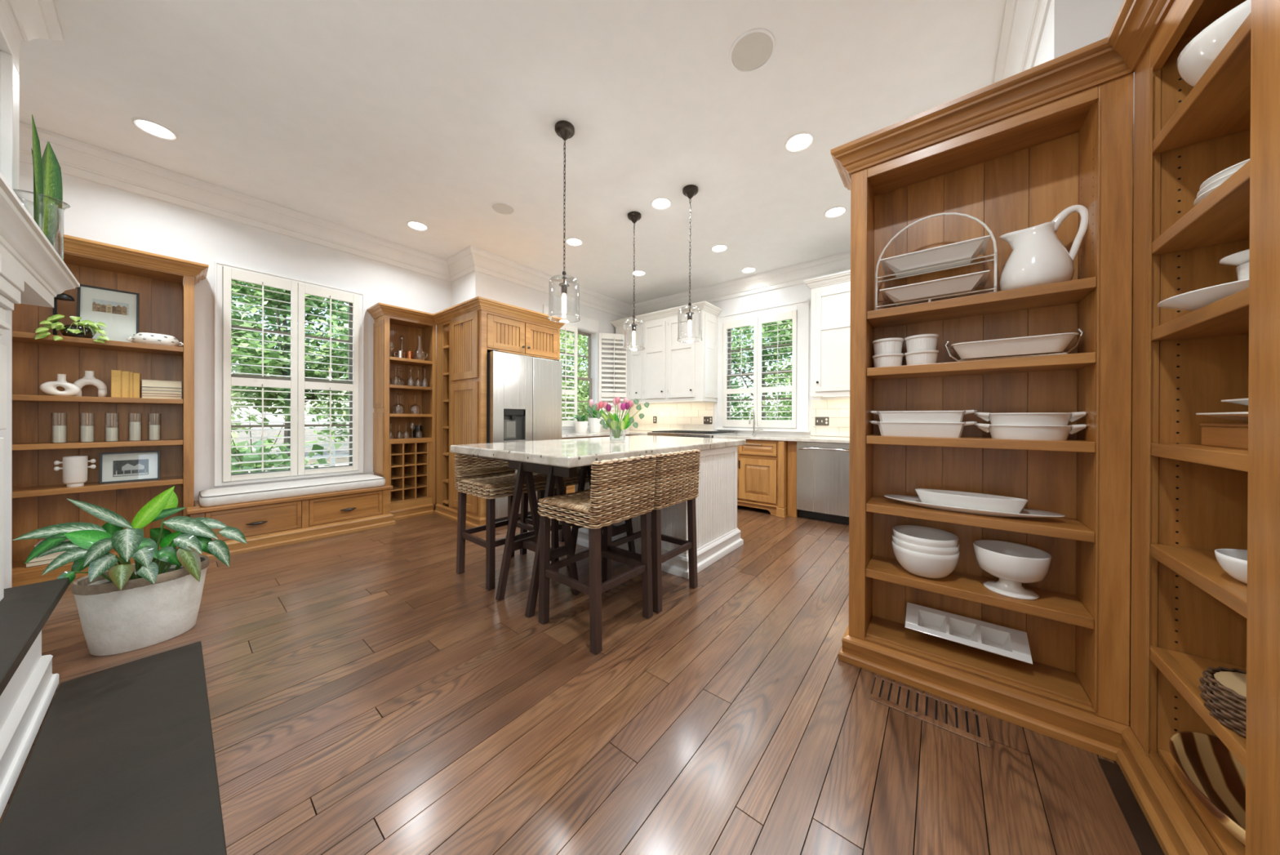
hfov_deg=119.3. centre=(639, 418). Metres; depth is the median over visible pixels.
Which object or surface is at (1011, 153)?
bookcase
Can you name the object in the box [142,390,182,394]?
flat book
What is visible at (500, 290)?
wall
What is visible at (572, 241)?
diffuser
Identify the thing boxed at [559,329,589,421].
tree
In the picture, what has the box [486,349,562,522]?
refrigerator
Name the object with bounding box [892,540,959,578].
bowl
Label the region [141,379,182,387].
flat book
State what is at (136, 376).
upright book
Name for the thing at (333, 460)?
railing
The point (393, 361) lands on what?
shelf
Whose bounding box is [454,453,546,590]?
bar stool
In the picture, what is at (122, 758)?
hearth slab
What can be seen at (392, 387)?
shelf
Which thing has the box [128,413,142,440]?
candle jar
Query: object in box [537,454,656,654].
bar stool
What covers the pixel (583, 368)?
tree
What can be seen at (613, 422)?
flower vase
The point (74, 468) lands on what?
vase
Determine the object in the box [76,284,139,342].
framed picture
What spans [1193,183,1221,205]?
plate
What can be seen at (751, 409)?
faucet
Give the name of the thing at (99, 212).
wall
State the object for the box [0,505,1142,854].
floor
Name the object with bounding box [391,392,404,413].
wine glass
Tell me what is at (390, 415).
shelf
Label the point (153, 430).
candle jar
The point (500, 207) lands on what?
ceiling speaker
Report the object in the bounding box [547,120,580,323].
pendant light
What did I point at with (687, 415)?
wall
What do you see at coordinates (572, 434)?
countertop
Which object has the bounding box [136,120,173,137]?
diffuser
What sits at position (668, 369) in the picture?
upper cabinet
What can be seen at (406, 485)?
shelf
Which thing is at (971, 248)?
serving tray
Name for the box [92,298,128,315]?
print
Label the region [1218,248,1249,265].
saucer
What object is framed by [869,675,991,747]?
floor vent
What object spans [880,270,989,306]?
serving tray
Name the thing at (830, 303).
upper cabinet
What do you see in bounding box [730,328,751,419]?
tree
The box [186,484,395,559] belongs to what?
window seat
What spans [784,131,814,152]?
recessed light
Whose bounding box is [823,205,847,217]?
recessed light
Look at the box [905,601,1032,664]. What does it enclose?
tray
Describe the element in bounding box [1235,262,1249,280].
cup
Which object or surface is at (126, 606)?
potted plant
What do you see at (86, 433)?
candle jar
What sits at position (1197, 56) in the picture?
bowl
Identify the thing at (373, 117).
ceiling
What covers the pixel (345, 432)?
tree
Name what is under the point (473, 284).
wall
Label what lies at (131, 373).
upright book
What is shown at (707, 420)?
outlet plate
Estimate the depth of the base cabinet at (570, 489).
4.77 m
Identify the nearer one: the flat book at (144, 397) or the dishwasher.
the flat book at (144, 397)
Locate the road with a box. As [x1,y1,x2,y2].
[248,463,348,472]
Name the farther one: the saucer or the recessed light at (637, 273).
the recessed light at (637, 273)
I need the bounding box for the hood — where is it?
[53,293,75,301]
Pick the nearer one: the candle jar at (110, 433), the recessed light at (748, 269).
the candle jar at (110, 433)
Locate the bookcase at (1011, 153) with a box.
[831,36,1133,760]
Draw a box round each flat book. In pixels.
[25,558,54,567]
[28,551,64,562]
[34,538,69,546]
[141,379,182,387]
[141,386,182,391]
[141,392,182,396]
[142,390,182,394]
[142,395,182,399]
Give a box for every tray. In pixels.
[880,235,990,277]
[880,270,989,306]
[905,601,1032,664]
[951,332,1078,359]
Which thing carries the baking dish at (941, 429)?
on the bookcase at (1011, 153)
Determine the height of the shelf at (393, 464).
0.014 m
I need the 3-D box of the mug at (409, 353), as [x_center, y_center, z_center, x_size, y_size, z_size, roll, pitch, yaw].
[-2.573,-0.708,4.177,0.068,0.088,0.085,0,0,6]
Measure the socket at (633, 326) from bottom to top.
0.155 m
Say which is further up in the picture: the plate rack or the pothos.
the plate rack
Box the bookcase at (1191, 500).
[1107,0,1279,854]
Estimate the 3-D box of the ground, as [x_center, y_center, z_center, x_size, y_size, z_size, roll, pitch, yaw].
[-8.564,1.391,13.298,90.000,0.200,70.000,0,0,39]
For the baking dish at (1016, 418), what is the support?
on the baking dish at (1028, 432)
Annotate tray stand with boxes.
[945,328,1084,361]
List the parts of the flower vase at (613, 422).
stem, glass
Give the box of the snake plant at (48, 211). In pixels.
[13,114,70,260]
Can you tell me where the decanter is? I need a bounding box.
[399,335,406,358]
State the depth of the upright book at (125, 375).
2.73 m
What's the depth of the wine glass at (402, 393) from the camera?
4.22 m
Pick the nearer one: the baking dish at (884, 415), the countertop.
the baking dish at (884, 415)
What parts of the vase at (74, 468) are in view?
knob, knob, knob, knob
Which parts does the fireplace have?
overmantel panel, moulding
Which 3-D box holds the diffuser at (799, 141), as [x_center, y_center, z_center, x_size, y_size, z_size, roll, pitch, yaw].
[1.120,-1.947,2.637,0.157,0.001,0.157,0,0,39]
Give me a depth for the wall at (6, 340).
1.72 m
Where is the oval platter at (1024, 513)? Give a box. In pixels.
[884,494,1065,517]
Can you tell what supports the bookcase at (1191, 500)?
on the floor
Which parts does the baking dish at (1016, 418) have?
handle, handle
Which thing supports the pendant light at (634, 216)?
hanging from the ceiling
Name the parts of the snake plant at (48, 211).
glass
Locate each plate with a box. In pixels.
[653,416,656,422]
[703,416,712,423]
[815,417,828,425]
[1157,278,1248,311]
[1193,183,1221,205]
[1195,411,1248,422]
[1196,169,1237,197]
[1199,158,1249,189]
[1220,398,1248,405]
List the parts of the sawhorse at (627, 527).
leg, leg, leg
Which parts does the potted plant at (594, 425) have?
pot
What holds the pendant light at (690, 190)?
hanging from the ceiling
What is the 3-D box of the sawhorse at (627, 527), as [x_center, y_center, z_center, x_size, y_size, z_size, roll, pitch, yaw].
[-0.273,0.669,2.785,0.630,0.856,0.384,0,0,39]
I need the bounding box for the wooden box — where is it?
[1200,422,1248,448]
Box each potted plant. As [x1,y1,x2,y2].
[12,485,246,655]
[573,414,588,432]
[585,406,604,432]
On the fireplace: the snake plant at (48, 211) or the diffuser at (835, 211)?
the snake plant at (48, 211)
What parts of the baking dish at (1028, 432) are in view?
handle, handle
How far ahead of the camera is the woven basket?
0.82 m
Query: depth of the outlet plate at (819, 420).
4.62 m
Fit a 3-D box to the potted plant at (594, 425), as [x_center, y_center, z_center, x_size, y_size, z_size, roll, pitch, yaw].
[-0.677,0.003,5.589,0.282,0.392,0.226,0,0,9]
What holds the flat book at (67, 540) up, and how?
on the flat book
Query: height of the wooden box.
0.060 m
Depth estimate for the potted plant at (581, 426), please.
5.31 m
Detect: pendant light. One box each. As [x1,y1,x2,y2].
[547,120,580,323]
[622,211,644,351]
[676,184,702,342]
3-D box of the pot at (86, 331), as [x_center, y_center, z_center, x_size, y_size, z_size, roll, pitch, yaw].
[-3.874,-0.598,2.583,0.136,0.085,0.136,0,0,39]
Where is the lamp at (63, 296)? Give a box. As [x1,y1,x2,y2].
[53,293,75,335]
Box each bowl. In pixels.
[892,533,959,555]
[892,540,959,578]
[893,524,958,547]
[973,539,1052,599]
[1168,731,1245,847]
[1177,0,1251,86]
[1214,548,1247,584]
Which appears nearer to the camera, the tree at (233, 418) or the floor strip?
the floor strip
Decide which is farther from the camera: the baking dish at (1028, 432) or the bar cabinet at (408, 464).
the bar cabinet at (408, 464)
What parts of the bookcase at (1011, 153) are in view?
panel, panel, shelf, shelf, rail, shelf, panel, shelf, shelf, shelf, crown moulding, bead moulding, rail, panel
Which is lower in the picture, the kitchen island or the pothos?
the kitchen island
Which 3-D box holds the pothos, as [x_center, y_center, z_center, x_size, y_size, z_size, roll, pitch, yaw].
[-3.857,-0.610,2.559,0.192,0.194,0.276,0,0,39]
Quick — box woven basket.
[1198,666,1246,737]
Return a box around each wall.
[0,309,12,588]
[19,160,451,506]
[451,271,486,306]
[486,274,629,432]
[629,280,849,436]
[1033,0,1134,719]
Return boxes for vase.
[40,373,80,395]
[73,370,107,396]
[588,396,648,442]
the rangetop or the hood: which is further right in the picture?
the rangetop
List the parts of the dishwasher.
handle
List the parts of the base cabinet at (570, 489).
panel, door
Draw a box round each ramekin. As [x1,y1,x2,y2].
[871,352,904,367]
[872,337,904,355]
[904,333,939,351]
[904,349,938,364]
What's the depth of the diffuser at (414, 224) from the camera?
3.81 m
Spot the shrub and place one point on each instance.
(315, 446)
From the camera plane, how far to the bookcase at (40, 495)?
2.72 m
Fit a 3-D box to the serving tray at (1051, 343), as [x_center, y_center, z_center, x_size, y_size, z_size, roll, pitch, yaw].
[1.445,-0.275,1.469,0.348,0.061,0.148,0,0,39]
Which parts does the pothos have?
stem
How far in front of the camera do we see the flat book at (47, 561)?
2.45 m
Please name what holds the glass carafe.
on the bar cabinet at (408, 464)
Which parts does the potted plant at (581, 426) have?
pot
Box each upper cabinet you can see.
[609,300,721,402]
[803,270,850,398]
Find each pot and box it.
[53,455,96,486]
[59,324,95,338]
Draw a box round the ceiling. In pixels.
[18,0,1006,304]
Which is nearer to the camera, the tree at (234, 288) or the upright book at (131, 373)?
the upright book at (131, 373)
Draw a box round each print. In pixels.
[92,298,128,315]
[112,458,148,476]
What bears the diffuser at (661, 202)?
attached to the recessed light at (660, 202)
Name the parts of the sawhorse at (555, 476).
leg, leg, leg, leg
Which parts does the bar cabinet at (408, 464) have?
panel, panel, panel, panel, panel, crown moulding, panel, rail, rail, rail, panel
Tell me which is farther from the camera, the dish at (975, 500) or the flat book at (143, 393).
the flat book at (143, 393)
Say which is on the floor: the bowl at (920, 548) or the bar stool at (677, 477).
the bar stool at (677, 477)
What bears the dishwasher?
on the floor
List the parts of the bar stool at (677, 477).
leg, leg, seat, backrest, leg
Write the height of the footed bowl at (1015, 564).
0.167 m
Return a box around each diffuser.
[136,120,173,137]
[408,222,426,229]
[567,238,581,244]
[632,271,644,275]
[653,198,670,208]
[712,244,726,251]
[742,267,755,272]
[786,133,811,150]
[826,207,844,216]
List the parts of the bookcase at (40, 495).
shelf, rail, shelf, shelf, shelf, shelf, rail, panel, crown moulding, panel, panel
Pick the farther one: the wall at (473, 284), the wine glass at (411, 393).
the wall at (473, 284)
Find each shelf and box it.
[0,172,79,307]
[389,356,432,365]
[389,384,432,391]
[389,413,432,417]
[391,450,426,455]
[391,461,426,467]
[391,471,426,479]
[391,482,426,491]
[391,493,426,503]
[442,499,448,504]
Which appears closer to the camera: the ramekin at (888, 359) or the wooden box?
the wooden box
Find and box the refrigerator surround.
[432,296,568,527]
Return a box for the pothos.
[35,314,109,342]
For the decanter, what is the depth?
4.24 m
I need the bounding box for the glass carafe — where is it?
[413,335,426,359]
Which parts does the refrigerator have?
dispenser panel, door, freezer drawer, door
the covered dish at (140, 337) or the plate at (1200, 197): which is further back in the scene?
the covered dish at (140, 337)
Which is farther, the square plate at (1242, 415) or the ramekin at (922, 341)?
the ramekin at (922, 341)
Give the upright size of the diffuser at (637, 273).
0.001 m
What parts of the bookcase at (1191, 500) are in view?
crown moulding, bead moulding, rail, rail, panel, shelf, shelf, shelf, shelf, shelf, shelf, shelf, panel, bead moulding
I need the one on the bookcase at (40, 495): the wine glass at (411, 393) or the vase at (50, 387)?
the vase at (50, 387)
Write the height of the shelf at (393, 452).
0.014 m
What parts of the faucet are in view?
spout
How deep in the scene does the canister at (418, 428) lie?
4.36 m
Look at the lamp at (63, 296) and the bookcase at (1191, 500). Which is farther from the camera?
the lamp at (63, 296)
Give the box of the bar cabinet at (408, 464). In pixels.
[366,302,435,520]
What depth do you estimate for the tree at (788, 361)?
10.45 m
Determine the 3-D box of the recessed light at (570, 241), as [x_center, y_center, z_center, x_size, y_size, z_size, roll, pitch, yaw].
[-0.728,-1.954,4.141,0.196,0.008,0.196,0,0,39]
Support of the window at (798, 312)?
in the wall at (687, 415)
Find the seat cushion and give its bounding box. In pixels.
[198,473,385,506]
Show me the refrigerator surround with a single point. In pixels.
(466, 330)
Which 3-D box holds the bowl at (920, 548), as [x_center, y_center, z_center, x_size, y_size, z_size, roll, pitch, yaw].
[1.237,0.582,1.630,0.233,0.119,0.233,0,0,39]
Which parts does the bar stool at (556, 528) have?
leg, leg, seat, leg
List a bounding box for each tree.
[231,279,349,469]
[231,299,255,437]
[304,302,349,442]
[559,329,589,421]
[560,329,588,419]
[730,319,792,419]
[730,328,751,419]
[742,333,791,419]
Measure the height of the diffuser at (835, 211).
0.001 m
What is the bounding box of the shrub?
[231,404,342,473]
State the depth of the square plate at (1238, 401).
0.89 m
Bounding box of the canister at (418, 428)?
[412,425,422,437]
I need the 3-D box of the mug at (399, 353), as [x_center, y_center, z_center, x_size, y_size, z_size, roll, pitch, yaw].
[-2.657,-0.707,4.135,0.082,0.085,0.064,0,0,-20]
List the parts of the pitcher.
handle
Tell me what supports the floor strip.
on the floor
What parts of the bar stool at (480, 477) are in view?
leg, backrest, leg, seat, leg, leg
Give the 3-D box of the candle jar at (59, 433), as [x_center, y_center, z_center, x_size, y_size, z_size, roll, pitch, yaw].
[-3.937,0.060,2.540,0.061,0.204,0.061,0,0,39]
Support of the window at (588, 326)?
in the wall at (500, 290)
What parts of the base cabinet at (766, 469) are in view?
frame, panel, panel, door, drawer, corner post, filler panel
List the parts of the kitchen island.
bead panel, corner trim, bead panel, moulding, bead panel, corner trim, bead panel, corner trim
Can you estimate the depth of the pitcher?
1.37 m
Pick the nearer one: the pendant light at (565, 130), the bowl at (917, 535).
the bowl at (917, 535)
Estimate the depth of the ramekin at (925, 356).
1.60 m
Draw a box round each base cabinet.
[561,434,633,493]
[737,439,797,517]
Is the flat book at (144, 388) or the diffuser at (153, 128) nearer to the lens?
the diffuser at (153, 128)
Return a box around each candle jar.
[50,412,67,443]
[79,413,94,442]
[104,413,119,441]
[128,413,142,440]
[147,413,160,440]
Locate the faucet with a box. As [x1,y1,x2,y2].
[748,408,763,434]
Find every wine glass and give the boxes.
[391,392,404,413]
[395,393,404,413]
[409,393,420,413]
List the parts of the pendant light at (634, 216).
lamp shade, bulb, chain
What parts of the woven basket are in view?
lid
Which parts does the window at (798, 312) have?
shutter panel, tilt rod, sash, sash, sill, shutter panel, tilt rod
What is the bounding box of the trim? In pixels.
[0,0,1050,318]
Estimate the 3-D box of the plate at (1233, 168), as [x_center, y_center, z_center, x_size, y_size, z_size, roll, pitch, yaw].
[1.450,-0.564,0.843,0.214,0.019,0.214,0,0,39]
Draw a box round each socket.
[559,271,569,294]
[630,315,637,331]
[685,302,693,320]
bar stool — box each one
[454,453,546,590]
[520,467,590,563]
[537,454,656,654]
[602,448,700,613]
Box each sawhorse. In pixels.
[495,461,580,617]
[566,466,635,580]
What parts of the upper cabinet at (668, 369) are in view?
door, panel, panel, panel, panel, door, crown moulding, panel, door, panel, panel, panel, panel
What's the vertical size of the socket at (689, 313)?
0.155 m
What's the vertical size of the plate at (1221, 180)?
0.019 m
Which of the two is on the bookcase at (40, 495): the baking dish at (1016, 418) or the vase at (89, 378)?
the vase at (89, 378)
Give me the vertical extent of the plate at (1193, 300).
0.033 m
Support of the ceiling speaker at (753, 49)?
attached to the ceiling
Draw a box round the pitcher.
[999,204,1088,290]
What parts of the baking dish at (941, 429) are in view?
handle, handle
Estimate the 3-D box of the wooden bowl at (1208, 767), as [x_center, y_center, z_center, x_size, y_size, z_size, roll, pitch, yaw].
[1.466,0.930,0.873,0.250,0.086,0.450,0,0,39]
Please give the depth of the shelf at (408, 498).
4.18 m
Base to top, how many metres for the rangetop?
0.897 m
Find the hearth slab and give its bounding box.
[0,640,226,854]
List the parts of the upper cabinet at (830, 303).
crown moulding, door, panel, panel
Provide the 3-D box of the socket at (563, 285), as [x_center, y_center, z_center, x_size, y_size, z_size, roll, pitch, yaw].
[-0.510,-0.917,2.520,0.071,0.155,0.072,0,0,39]
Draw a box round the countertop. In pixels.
[561,430,849,443]
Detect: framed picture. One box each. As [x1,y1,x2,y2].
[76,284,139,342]
[98,450,159,484]
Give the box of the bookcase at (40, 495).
[11,232,208,586]
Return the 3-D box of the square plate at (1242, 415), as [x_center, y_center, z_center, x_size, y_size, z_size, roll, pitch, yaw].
[1.484,-0.002,0.809,0.276,0.026,0.276,0,0,39]
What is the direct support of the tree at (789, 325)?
on the ground
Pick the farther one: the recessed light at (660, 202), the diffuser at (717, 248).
the diffuser at (717, 248)
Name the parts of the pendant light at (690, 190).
lamp shade, bulb, chain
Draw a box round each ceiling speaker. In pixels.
[490,201,515,214]
[728,28,775,72]
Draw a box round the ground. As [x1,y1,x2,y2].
[231,427,348,469]
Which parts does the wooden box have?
lid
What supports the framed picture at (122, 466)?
on the bookcase at (40, 495)
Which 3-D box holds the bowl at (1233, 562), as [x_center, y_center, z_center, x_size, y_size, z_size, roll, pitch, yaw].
[1.383,0.337,0.813,0.150,0.063,0.150,0,0,39]
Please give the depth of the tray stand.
1.42 m
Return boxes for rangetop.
[647,430,737,437]
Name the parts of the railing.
rail, rail, post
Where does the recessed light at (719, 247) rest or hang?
in the ceiling
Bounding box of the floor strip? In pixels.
[1097,757,1164,854]
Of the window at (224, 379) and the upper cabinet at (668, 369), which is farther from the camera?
the upper cabinet at (668, 369)
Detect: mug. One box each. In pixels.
[394,350,403,357]
[404,351,413,359]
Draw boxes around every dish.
[125,332,183,346]
[869,409,977,422]
[869,420,977,437]
[915,488,1027,513]
[974,411,1087,425]
[974,422,1087,439]
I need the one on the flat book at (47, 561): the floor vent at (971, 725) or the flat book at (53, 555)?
the flat book at (53, 555)
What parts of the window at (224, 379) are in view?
shutter panel, tilt rod, tilt rod, sash, shutter panel, tilt rod, tilt rod, sash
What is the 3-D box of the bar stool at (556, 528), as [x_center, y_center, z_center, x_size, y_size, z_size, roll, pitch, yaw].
[-0.665,0.642,3.068,0.478,0.900,0.476,0,0,39]
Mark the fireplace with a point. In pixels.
(32, 271)
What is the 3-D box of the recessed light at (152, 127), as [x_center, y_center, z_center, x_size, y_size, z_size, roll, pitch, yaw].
[-3.285,-1.961,2.540,0.196,0.008,0.196,0,0,39]
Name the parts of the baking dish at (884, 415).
handle, handle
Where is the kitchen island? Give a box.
[450,435,746,578]
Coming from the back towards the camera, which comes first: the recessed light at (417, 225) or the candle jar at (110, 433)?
the recessed light at (417, 225)
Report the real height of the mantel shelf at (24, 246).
0.152 m
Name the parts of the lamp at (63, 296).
stem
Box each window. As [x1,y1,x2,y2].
[213,261,364,486]
[542,304,628,428]
[715,300,810,431]
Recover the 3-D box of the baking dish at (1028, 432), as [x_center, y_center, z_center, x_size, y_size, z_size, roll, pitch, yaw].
[1.485,0.047,1.436,0.305,0.060,0.168,0,0,39]
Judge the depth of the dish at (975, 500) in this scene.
1.51 m
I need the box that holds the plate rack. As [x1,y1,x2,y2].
[875,212,996,310]
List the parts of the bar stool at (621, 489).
leg, seat, leg, leg, backrest, leg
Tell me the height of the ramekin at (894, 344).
0.066 m
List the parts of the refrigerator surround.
rail, panel, door, panel, door, panel, crown moulding, door, panel, frame, door, panel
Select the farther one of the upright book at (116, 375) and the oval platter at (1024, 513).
the upright book at (116, 375)
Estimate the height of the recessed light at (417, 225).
0.008 m
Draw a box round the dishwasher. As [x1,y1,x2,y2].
[795,441,849,524]
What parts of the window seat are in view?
drawer, panel, cup pull, frame, drawer, panel, cup pull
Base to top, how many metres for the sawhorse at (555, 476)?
0.856 m
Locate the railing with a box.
[232,443,348,471]
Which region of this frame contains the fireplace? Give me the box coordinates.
[0,2,79,818]
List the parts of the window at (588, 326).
tilt rod, shutter panel, sash, sash, shutter panel, tilt rod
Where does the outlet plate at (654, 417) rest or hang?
attached to the wall at (687, 415)
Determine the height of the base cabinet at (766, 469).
0.853 m
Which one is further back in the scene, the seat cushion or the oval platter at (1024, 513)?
the seat cushion
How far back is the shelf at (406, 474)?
4.20 m
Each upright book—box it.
[111,368,121,397]
[121,370,129,397]
[129,371,133,397]
[133,372,140,397]
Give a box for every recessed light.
[131,117,178,140]
[406,220,428,231]
[565,237,582,245]
[631,270,645,275]
[650,196,671,209]
[711,244,728,252]
[741,266,756,273]
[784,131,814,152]
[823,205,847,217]
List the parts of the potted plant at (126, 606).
planter, stem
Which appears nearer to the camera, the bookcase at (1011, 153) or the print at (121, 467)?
the bookcase at (1011, 153)
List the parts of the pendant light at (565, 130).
lamp shade, chain, bulb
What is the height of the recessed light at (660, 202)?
0.008 m
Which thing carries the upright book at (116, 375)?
on the bookcase at (40, 495)

